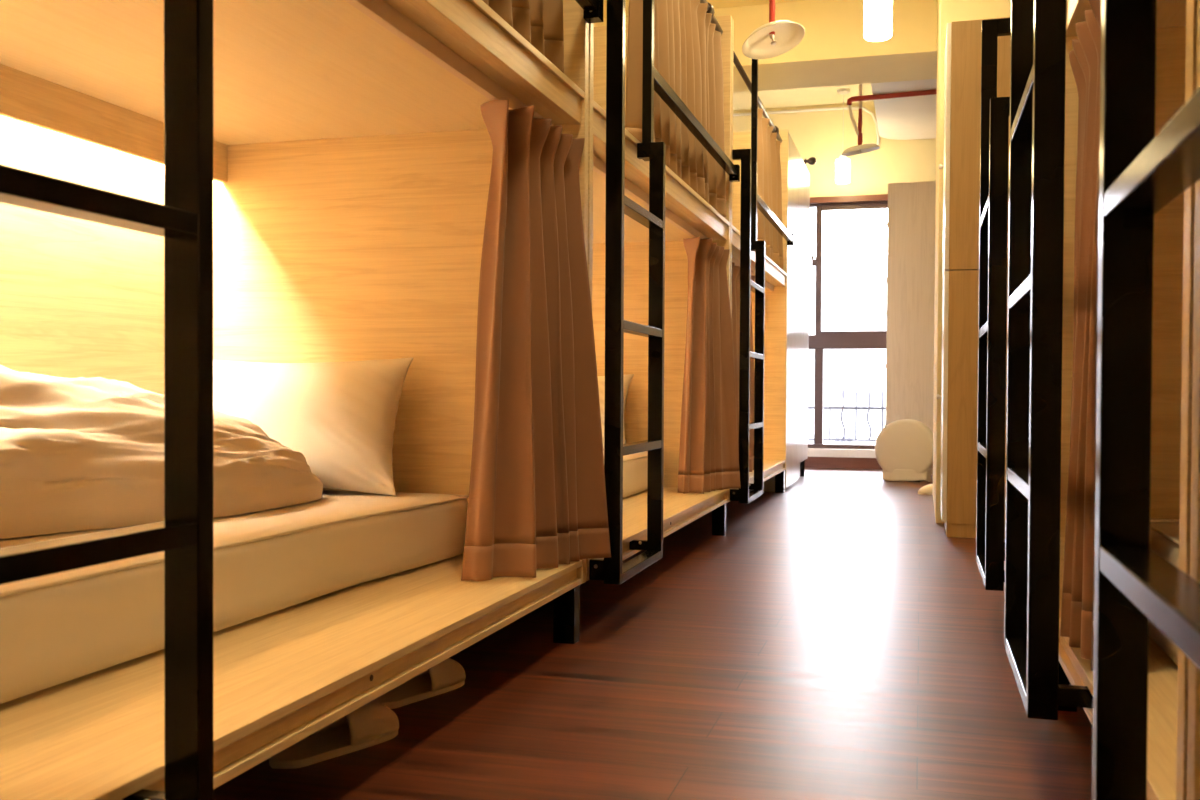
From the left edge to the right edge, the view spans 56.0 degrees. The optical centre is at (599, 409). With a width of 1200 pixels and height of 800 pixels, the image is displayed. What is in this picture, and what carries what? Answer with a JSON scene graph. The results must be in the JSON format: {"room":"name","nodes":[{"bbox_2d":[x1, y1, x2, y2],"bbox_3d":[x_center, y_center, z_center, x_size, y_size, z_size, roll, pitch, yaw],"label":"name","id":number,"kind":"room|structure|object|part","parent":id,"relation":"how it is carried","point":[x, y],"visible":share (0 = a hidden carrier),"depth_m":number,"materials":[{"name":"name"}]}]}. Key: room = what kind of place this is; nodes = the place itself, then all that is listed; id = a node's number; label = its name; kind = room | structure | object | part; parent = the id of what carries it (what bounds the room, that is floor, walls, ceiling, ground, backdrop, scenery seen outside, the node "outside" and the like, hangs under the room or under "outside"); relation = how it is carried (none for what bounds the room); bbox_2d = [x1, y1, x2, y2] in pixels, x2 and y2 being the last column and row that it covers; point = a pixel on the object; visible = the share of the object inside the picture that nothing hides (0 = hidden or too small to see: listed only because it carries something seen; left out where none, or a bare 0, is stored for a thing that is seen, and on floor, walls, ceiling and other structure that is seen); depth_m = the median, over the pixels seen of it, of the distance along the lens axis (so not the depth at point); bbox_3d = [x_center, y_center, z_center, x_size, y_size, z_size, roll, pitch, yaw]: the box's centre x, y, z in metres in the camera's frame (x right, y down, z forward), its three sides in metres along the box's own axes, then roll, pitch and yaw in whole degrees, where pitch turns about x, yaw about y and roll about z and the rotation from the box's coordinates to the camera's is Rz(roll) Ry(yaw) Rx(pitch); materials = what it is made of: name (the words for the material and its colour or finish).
{"room":"dormitory","nodes":[
{"label":"dormitory","id":0,"kind":"room"},
{"bbox_2d":[594,17,604,26],"bbox_3d":[-1.403,-0.880,1.999,0.090,2.840,15.500,1,1,16],"label":"wall","id":1,"kind":"structure","parent":0,"point":[599,24],"depth_m":6.73,"materials":[{"name":"beige paint"}]},
{"bbox_2d":[605,0,937,92],"bbox_3d":[2.108,-2.180,6.534,4.160,0.345,0.580,1,1,16],"label":"beam","id":2,"kind":"structure","parent":1,"relation":"attached to","point":[833,50],"depth_m":6.50,"materials":[{"name":"beige paint"}]},
{"bbox_2d":[803,157,816,164],"bbox_3d":[1.030,-1.808,8.312,1.119,0.060,0.059,1,1,16],"label":"curtain rod","id":3,"kind":"object","parent":1,"relation":"attached to","point":[812,160],"visible":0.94,"depth_m":8.15,"materials":[{"name":"metal"}]},
{"bbox_2d":[213,468,1092,799],"bbox_3d":[0.605,0.611,1.323,4.350,0.100,15.260,1,1,16],"label":"floor","id":4,"kind":"structure","parent":0,"point":[835,643],"depth_m":2.18,"materials":[{"name":"red wood"}]},
{"bbox_2d":[0,0,602,799],"bbox_3d":[-0.781,-0.512,1.803,1.138,2.115,2.041,1,1,16],"label":"bunk bed","id":5,"kind":"object","parent":4,"relation":"on","point":[186,185],"visible":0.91,"depth_m":2.28,"materials":[{"name":"brown wood"}]},
{"bbox_3d":[-1.318,-0.581,1.955,0.016,1.983,1.985,1,1,16],"label":"panel","id":6,"kind":"part","parent":5,"relation":"part of","materials":[{"name":"brown wood"}]},
{"bbox_2d":[0,490,468,703],"bbox_3d":[-0.941,0.282,1.868,0.769,0.150,1.950,1,1,16],"label":"mattress","id":7,"kind":"object","parent":5,"relation":"on","point":[58,628],"visible":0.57,"depth_m":1.85,"materials":[{"name":"white fabric"}]},
{"bbox_2d":[0,365,322,538],"bbox_3d":[-1.053,0.056,1.876,0.522,0.299,1.630,1,1,16],"label":"duvet","id":8,"kind":"object","parent":7,"relation":"on","point":[80,453],"visible":0.86,"depth_m":1.99,"materials":[{"name":"beige fabric"}]},
{"bbox_2d":[213,357,412,495],"bbox_3d":[-0.754,0.034,2.724,0.631,0.319,0.195,1,1,19],"label":"pillow","id":9,"kind":"object","parent":7,"relation":"on","point":[341,416],"visible":0.63,"depth_m":2.62,"materials":[{"name":"white fabric"}]},
{"bbox_3d":[-0.335,0.399,1.689,0.043,0.042,1.985,1,1,16],"label":"rail","id":10,"kind":"part","parent":5,"relation":"part of","materials":[{"name":"brown wood"}]},
{"bbox_3d":[-0.542,-0.591,2.781,1.061,1.985,0.028,1,1,16],"label":"panel","id":11,"kind":"part","parent":5,"relation":"part of","materials":[{"name":"brown wood"}]},
{"bbox_3d":[-0.336,-0.689,1.674,0.059,0.074,1.985,1,1,16],"label":"rail","id":12,"kind":"part","parent":5,"relation":"part of","materials":[{"name":"brown wood"}]},
{"bbox_2d":[482,0,563,72],"bbox_3d":[-0.225,-1.107,2.129,0.091,0.734,0.912,1,1,16],"label":"curtain","id":13,"kind":"object","parent":5,"relation":"hanging from","point":[540,22],"visible":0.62,"depth_m":2.39,"materials":[{"name":"brown fabric"}]},
{"bbox_2d":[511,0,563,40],"bbox_3d":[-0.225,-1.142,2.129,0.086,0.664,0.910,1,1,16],"label":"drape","id":14,"kind":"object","parent":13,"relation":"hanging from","point":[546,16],"depth_m":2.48,"materials":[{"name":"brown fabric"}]},
{"bbox_2d":[461,99,610,580],"bbox_3d":[-0.126,-0.141,2.479,0.134,0.979,0.443,1,1,27],"label":"curtain","id":15,"kind":"object","parent":5,"relation":"hanging from","point":[537,497],"visible":1,"depth_m":2.43,"materials":[{"name":"brown fabric"}]},
{"bbox_3d":[-0.078,0.472,2.614,0.051,0.130,0.042,1,1,16],"label":"leg","id":16,"kind":"part","parent":5,"relation":"part of","materials":[{"name":"black paint"}]},
{"bbox_3d":[-0.225,-0.923,1.877,0.030,0.032,1.492,1,1,16],"label":"rail","id":17,"kind":"part","parent":5,"relation":"part of","materials":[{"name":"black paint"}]},
{"bbox_2d":[269,702,398,768],"bbox_3d":[-0.429,0.510,1.836,0.104,0.074,0.265,1,1,33],"label":"slipper","id":18,"kind":"object","parent":4,"relation":"on","point":[371,724],"visible":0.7,"depth_m":1.82,"materials":[{"name":"beige fabric"}]},
{"bbox_2d":[371,658,465,708],"bbox_3d":[-0.352,0.506,2.165,0.104,0.074,0.265,1,1,28],"label":"slipper","id":19,"kind":"object","parent":4,"relation":"on","point":[448,675],"visible":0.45,"depth_m":2.15,"materials":[{"name":"beige fabric"}]},
{"bbox_2d":[586,0,739,584],"bbox_3d":[-0.218,-0.539,3.780,1.138,2.115,2.041,1,1,16],"label":"bunk bed","id":20,"kind":"object","parent":4,"relation":"on","point":[641,213],"visible":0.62,"depth_m":3.11,"materials":[{"name":"brown wood"}]},
{"bbox_3d":[-0.530,-0.591,2.821,1.061,1.985,0.028,1,1,16],"label":"panel","id":21,"kind":"part","parent":20,"relation":"part of","materials":[{"name":"brown wood"}]},
{"bbox_2d":[603,451,647,497],"bbox_3d":[-0.377,0.254,3.849,0.770,0.150,1.950,1,1,16],"label":"mattress","id":22,"kind":"object","parent":20,"relation":"on","point":[635,466],"visible":0.06,"depth_m":4.26,"materials":[{"name":"white fabric"}]},
{"bbox_2d":[598,374,633,449],"bbox_3d":[-0.162,0.009,4.693,0.604,0.316,0.172,1,1,19],"label":"pillow","id":23,"kind":"object","parent":22,"relation":"on","point":[627,378],"visible":0.06,"depth_m":4.61,"materials":[{"name":"white fabric"}]},
{"bbox_3d":[0.134,-1.128,3.117,0.026,0.873,0.030,1,1,16],"label":"post","id":24,"kind":"part","parent":20,"relation":"part of","materials":[{"name":"black metal"}]},
{"bbox_3d":[0.227,-0.717,3.651,0.059,0.074,1.985,1,1,16],"label":"rail","id":25,"kind":"part","parent":20,"relation":"part of","materials":[{"name":"brown wood"}]},
{"bbox_3d":[0.228,0.371,3.666,0.043,0.042,1.985,1,1,16],"label":"rail","id":26,"kind":"part","parent":20,"relation":"part of","materials":[{"name":"brown wood"}]},
{"bbox_2d":[625,0,726,216],"bbox_3d":[0.291,-1.133,3.923,0.099,0.736,1.334,1,1,16],"label":"curtain","id":27,"kind":"object","parent":20,"relation":"hanging from","point":[687,47],"visible":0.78,"depth_m":3.85,"materials":[{"name":"brown fabric"}]},
{"bbox_3d":[0.338,-0.951,3.853,0.030,0.032,1.492,1,1,16],"label":"rail","id":28,"kind":"part","parent":20,"relation":"part of","materials":[{"name":"black paint"}]},
{"bbox_2d":[677,236,740,493],"bbox_3d":[0.417,-0.169,4.436,0.154,0.980,0.412,1,1,26],"label":"curtain","id":29,"kind":"object","parent":20,"relation":"hanging from","point":[708,447],"visible":1,"depth_m":4.42,"materials":[{"name":"brown fabric"}]},
{"bbox_3d":[0.217,-1.528,3.642,0.025,0.025,1.985,1,1,16],"label":"rod","id":30,"kind":"part","parent":20,"relation":"part of","materials":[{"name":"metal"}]},
{"bbox_3d":[0.485,0.444,4.590,0.051,0.130,0.042,1,1,16],"label":"leg","id":31,"kind":"part","parent":20,"relation":"part of","materials":[{"name":"black paint"}]},
{"bbox_2d":[729,18,793,503],"bbox_3d":[0.344,-0.567,5.756,1.138,2.115,2.041,1,1,16],"label":"bunk bed","id":32,"kind":"object","parent":4,"relation":"on","point":[769,286],"visible":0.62,"depth_m":5.08,"materials":[{"name":"brown wood"}]},
{"bbox_3d":[0.032,-0.619,4.798,1.061,1.985,0.028,1,1,16],"label":"panel","id":33,"kind":"part","parent":32,"relation":"part of","materials":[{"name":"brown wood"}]},
{"bbox_2d":[732,262,754,471],"bbox_3d":[0.617,-0.180,5.250,0.109,0.977,1.010,1,1,16],"label":"curtain","id":34,"kind":"object","parent":32,"relation":"hanging from","point":[735,269],"visible":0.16,"depth_m":5.28,"materials":[{"name":"brown fabric"}]},
{"bbox_3d":[0.697,-1.156,5.093,0.026,0.873,0.030,1,1,16],"label":"post","id":35,"kind":"part","parent":32,"relation":"part of","materials":[{"name":"black metal"}]},
{"bbox_3d":[0.779,-1.555,5.618,0.025,0.025,1.985,1,1,16],"label":"rod","id":36,"kind":"part","parent":32,"relation":"part of","materials":[{"name":"metal"}]},
{"bbox_3d":[0.789,-0.744,5.627,0.059,0.074,1.985,1,1,16],"label":"rail","id":37,"kind":"part","parent":32,"relation":"part of","materials":[{"name":"brown wood"}]},
{"bbox_3d":[0.583,-0.646,6.734,1.061,1.985,0.028,1,1,16],"label":"panel","id":38,"kind":"part","parent":32,"relation":"part of","materials":[{"name":"brown wood"}]},
{"bbox_3d":[0.790,0.344,5.642,0.043,0.042,1.985,1,1,16],"label":"rail","id":39,"kind":"part","parent":32,"relation":"part of","materials":[{"name":"brown wood"}]},
{"bbox_2d":[757,108,782,268],"bbox_3d":[0.901,-1.162,6.082,0.103,0.733,0.912,1,1,16],"label":"curtain","id":40,"kind":"object","parent":32,"relation":"hanging from","point":[769,181],"visible":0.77,"depth_m":6.04,"materials":[{"name":"brown fabric"}]},
{"bbox_3d":[0.900,-0.979,5.829,0.030,0.032,1.492,1,1,16],"label":"rail","id":41,"kind":"part","parent":32,"relation":"part of","materials":[{"name":"black paint"}]},
{"bbox_3d":[1.047,0.417,6.566,0.051,0.130,0.042,1,1,16],"label":"leg","id":42,"kind":"part","parent":32,"relation":"part of","materials":[{"name":"black paint"}]},
{"bbox_2d":[749,134,809,491],"bbox_3d":[0.771,-0.585,7.380,1.053,2.105,1.317,1,1,16],"label":"storage cabinet","id":43,"kind":"object","parent":4,"relation":"on","point":[798,173],"visible":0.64,"depth_m":7.14,"materials":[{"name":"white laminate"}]},
{"bbox_3d":[1.179,-0.587,6.921,0.017,2.083,0.656,1,1,16],"label":"door","id":44,"kind":"part","parent":43,"relation":"part of","materials":[{"name":"white laminate"}]},
{"bbox_3d":[1.407,0.401,7.874,0.045,0.125,0.045,1,1,16],"label":"leg","id":45,"kind":"part","parent":43,"relation":"part of","materials":[{"name":"black paint"}]},
{"bbox_3d":[1.360,-0.647,7.555,0.017,1.980,0.656,1,1,16],"label":"door","id":46,"kind":"part","parent":43,"relation":"part of","materials":[{"name":"white laminate"}]},
{"bbox_2d":[875,419,932,481],"bbox_3d":[2.035,0.268,7.492,0.396,0.410,0.146,1,1,25],"label":"fan","id":47,"kind":"object","parent":4,"relation":"on","point":[903,448],"visible":0.98,"depth_m":7.43,"materials":[{"name":"beige plastic"}]},
{"bbox_2d":[885,181,935,474],"bbox_3d":[2.581,-0.584,8.234,0.952,2.095,0.473,1,1,16],"label":"tall cabinet","id":48,"kind":"object","parent":4,"relation":"on","point":[910,280],"visible":0.36,"depth_m":8.09,"materials":[{"name":"laminate"}]},
{"bbox_2d":[918,484,932,494],"bbox_3d":[1.919,0.457,6.516,0.159,0.059,0.088,0,1,6],"label":"slipper","id":49,"kind":"object","parent":4,"relation":"on","point":[928,489],"visible":0.88,"depth_m":6.48,"materials":[{"name":"beige fabric"}]},
{"bbox_2d":[936,17,1010,538],"bbox_3d":[1.763,-0.523,4.690,0.685,2.075,0.470,1,1,16],"label":"cabinet","id":50,"kind":"object","parent":4,"relation":"on","point":[962,70],"visible":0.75,"depth_m":4.53,"materials":[{"name":"beige laminate"}]},
{"bbox_3d":[1.460,-0.055,4.783,0.017,1.013,0.466,1,1,16],"label":"door","id":51,"kind":"part","parent":50,"relation":"part of","materials":[{"name":"white laminate"}]},
{"bbox_3d":[1.466,-1.066,4.767,0.017,0.989,0.466,1,1,16],"label":"door","id":52,"kind":"part","parent":50,"relation":"part of","materials":[{"name":"white laminate"}]},
{"bbox_2d":[976,18,1076,711],"bbox_3d":[1.891,-0.505,2.257,2.097,2.115,1.061,1,1,16],"label":"bunk bed","id":53,"kind":"object","parent":4,"relation":"on","point":[995,111],"visible":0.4,"depth_m":2.61,"materials":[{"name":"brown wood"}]},
{"bbox_3d":[0.851,0.485,2.080,0.051,0.130,0.042,1,1,16],"label":"leg","id":54,"kind":"part","parent":53,"relation":"part of","materials":[{"name":"black paint"}]},
{"bbox_2d":[1004,0,1196,799],"bbox_3d":[1.597,-0.490,1.224,2.097,2.115,1.061,1,1,16],"label":"bunk bed","id":55,"kind":"object","parent":4,"relation":"on","point":[1043,141],"visible":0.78,"depth_m":1.64,"materials":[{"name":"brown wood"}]},
{"bbox_3d":[0.693,-0.680,1.478,0.059,0.074,1.005,1,1,16],"label":"rail","id":56,"kind":"part","parent":55,"relation":"part of","materials":[{"name":"brown wood"}]},
{"bbox_2d":[1060,0,1100,670],"bbox_3d":[0.774,-0.126,1.747,0.097,0.978,0.394,1,1,16],"label":"curtain","id":57,"kind":"object","parent":55,"relation":"hanging from","point":[1077,606],"visible":0.48,"depth_m":1.72,"materials":[{"name":"brown fabric"}]},
{"bbox_3d":[0.680,0.407,1.497,0.043,0.042,1.005,1,1,16],"label":"rail","id":58,"kind":"part","parent":55,"relation":"part of","materials":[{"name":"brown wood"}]},
{"bbox_3d":[1.776,-0.562,1.709,2.020,1.985,0.028,1,1,16],"label":"panel","id":59,"kind":"part","parent":55,"relation":"part of","materials":[{"name":"brown wood"}]},
{"bbox_2d":[1149,518,1179,665],"bbox_3d":[1.587,0.285,1.211,1.709,0.192,0.920,1,1,16],"label":"mattress","id":60,"kind":"object","parent":55,"relation":"on","point":[1164,533],"visible":0.23,"depth_m":1.69,"materials":[{"name":"white fabric"}]},
{"bbox_3d":[1.493,-0.548,0.715,2.020,1.985,0.028,1,1,16],"label":"panel","id":61,"kind":"part","parent":55,"relation":"part of","materials":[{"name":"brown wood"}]},
{"bbox_2d":[1092,0,1199,799],"bbox_3d":[1.303,-0.476,0.190,2.097,2.115,1.061,1,1,16],"label":"ladder","id":62,"kind":"object","parent":4,"relation":"on","point":[1141,173],"visible":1,"depth_m":0.96,"materials":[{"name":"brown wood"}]},
{"bbox_3d":[1.481,-0.547,0.675,2.020,1.985,0.028,1,1,16],"label":"panel","id":63,"kind":"part","parent":62,"relation":"part of","materials":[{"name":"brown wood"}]},
{"bbox_2d":[603,0,873,109],"bbox_3d":[0.653,-2.330,1.393,4.350,0.100,15.500,1,1,16],"label":"ceiling","id":64,"kind":"structure","parent":0,"point":[825,95],"depth_m":8.53,"materials":[{"name":"beige paint"}]},
{"bbox_2d":[742,0,804,58],"bbox_3d":[0.748,-1.938,4.851,0.267,0.790,0.274,1,1,16],"label":"sprinkler","id":65,"kind":"object","parent":64,"relation":"attached to","point":[774,38],"visible":1,"depth_m":4.89,"materials":[{"name":"white metal"}]},
{"bbox_3d":[0.747,-1.597,4.856,0.267,0.108,0.274,1,1,16],"label":"heat plate","id":66,"kind":"part","parent":65,"relation":"part of","materials":[{"name":"white metal"}]},
{"bbox_2d":[836,88,849,183],"bbox_3d":[1.811,-2.038,8.398,0.104,0.690,0.104,1,1,16],"label":"pendant lamp","id":67,"kind":"object","parent":64,"relation":"hanging from","point":[842,164],"visible":0.92,"depth_m":8.36,"materials":[{"name":"white"}]},
{"bbox_3d":[1.810,-1.781,8.402,0.104,0.175,0.104,1,1,16],"label":"lamp shade","id":68,"kind":"part","parent":67,"relation":"part of","materials":[{"name":"white glass"}]},
{"bbox_3d":[1.812,-2.135,8.397,0.005,0.455,0.005,0,1,-7],"label":"cord","id":69,"kind":"part","parent":67,"relation":"part of","materials":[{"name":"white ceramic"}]},
{"bbox_2d":[864,0,891,40],"bbox_3d":[1.135,-1.923,4.589,0.112,0.810,0.112,1,1,16],"label":"pendant lamp","id":70,"kind":"object","parent":64,"relation":"hanging from","point":[877,13],"visible":1,"depth_m":4.55,"materials":[{"name":"white"}]},
{"bbox_2d":[841,84,936,155],"bbox_3d":[2.237,-2.014,7.139,1.429,0.694,0.253,1,1,27],"label":"sprinkler","id":71,"kind":"object","parent":64,"relation":"attached to","point":[860,149],"visible":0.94,"depth_m":7.37,"materials":[{"name":"red metal"}]},
{"bbox_3d":[1.714,-1.711,7.414,0.253,0.074,0.255,1,1,16],"label":"heat plate","id":72,"kind":"part","parent":71,"relation":"part of","materials":[{"name":"white metal"}]},
{"bbox_2d":[733,101,935,196],"bbox_3d":[2.707,-0.913,8.679,4.160,2.940,0.200,1,1,16],"label":"wall","id":73,"kind":"structure","parent":0,"point":[820,135],"depth_m":8.78,"materials":[{"name":"beige paint"}]},
{"bbox_2d":[733,106,879,144],"bbox_3d":[1.421,-2.209,8.907,1.537,0.312,0.024,1,1,16],"label":"pipe","id":74,"kind":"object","parent":73,"relation":"attached to","point":[828,108],"depth_m":8.81,"materials":[{"name":"metal"}]},
{"bbox_2d":[808,448,875,457],"bbox_3d":[1.985,0.336,8.743,2.760,0.061,0.105,1,1,16],"label":"trim","id":75,"kind":"structure","parent":73,"relation":"attached to","point":[812,452],"depth_m":8.72,"materials":[{"name":"white paint"}]},
{"bbox_2d":[805,457,881,468],"bbox_3d":[1.986,0.410,8.747,2.760,0.086,0.100,1,1,16],"label":"baseboard","id":76,"kind":"structure","parent":73,"relation":"attached to","point":[810,462],"depth_m":8.72,"materials":[{"name":"brown wood"}]},
{"bbox_2d":[810,194,887,203],"bbox_3d":[2.068,-1.639,8.731,2.070,0.045,0.030,1,1,16],"label":"trim","id":77,"kind":"structure","parent":73,"relation":"attached to","point":[881,197],"depth_m":8.75,"materials":[{"name":"brown wood"}]},
{"bbox_2d":[871,79,936,139],"bbox_3d":[2.646,-2.209,7.618,1.520,0.315,1.800,1,1,16],"label":"trim","id":78,"kind":"structure","parent":73,"relation":"attached to","point":[914,117],"depth_m":7.77,"materials":[{"name":"white paint"}]},
{"bbox_2d":[933,0,1010,522],"bbox_3d":[2.037,-0.919,5.631,0.680,2.840,1.430,1,1,16],"label":"wall pillar","id":79,"kind":"structure","parent":0,"point":[949,11],"depth_m":5.04,"materials":[{"name":"beige paint"}]},
{"bbox_3d":[2.281,0.528,9.496,3.600,0.130,1.100,1,1,16],"label":"floor","id":80,"kind":"structure","parent":0,"visible":0},
{"bbox_2d":[808,391,885,440],"bbox_3d":[2.335,0.138,9.839,3.210,0.640,0.030,1,1,16],"label":"balcony railing","id":81,"kind":"object","parent":80,"relation":"on","point":[829,407],"visible":0.11,"depth_m":9.86,"materials":[{"name":"grey metal"}]},
{"bbox_3d":[2.330,0.264,9.843,3.200,0.017,0.020,1,1,16],"label":"rail","id":82,"kind":"part","parent":81,"relation":"part of","materials":[{"name":"grey metal"}]},
{"bbox_3d":[2.331,-0.015,9.838,3.200,0.025,0.024,1,1,16],"label":"rail","id":83,"kind":"part","parent":81,"relation":"part of","materials":[{"name":"grey metal"}]},
{"label":"outside","id":84,"kind":"structure","parent":0,"visible":0},
{"bbox_2d":[808,201,887,448],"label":"window","id":85,"kind":"structure","parent":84,"point":[854,287],"depth_m":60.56,"materials":[{"name":"glass"}]},
{"bbox_3d":[13.078,2.031,60.655,0.920,1.190,0.030,1,1,16],"label":"pane","id":86,"kind":"part","parent":85,"relation":"part of","materials":[{"name":"clear glass"}]},
{"bbox_3d":[13.095,-1.268,60.604,0.920,1.190,0.030,1,1,16],"label":"pane","id":87,"kind":"part","parent":85,"relation":"part of","materials":[{"name":"glass"}]}
]}

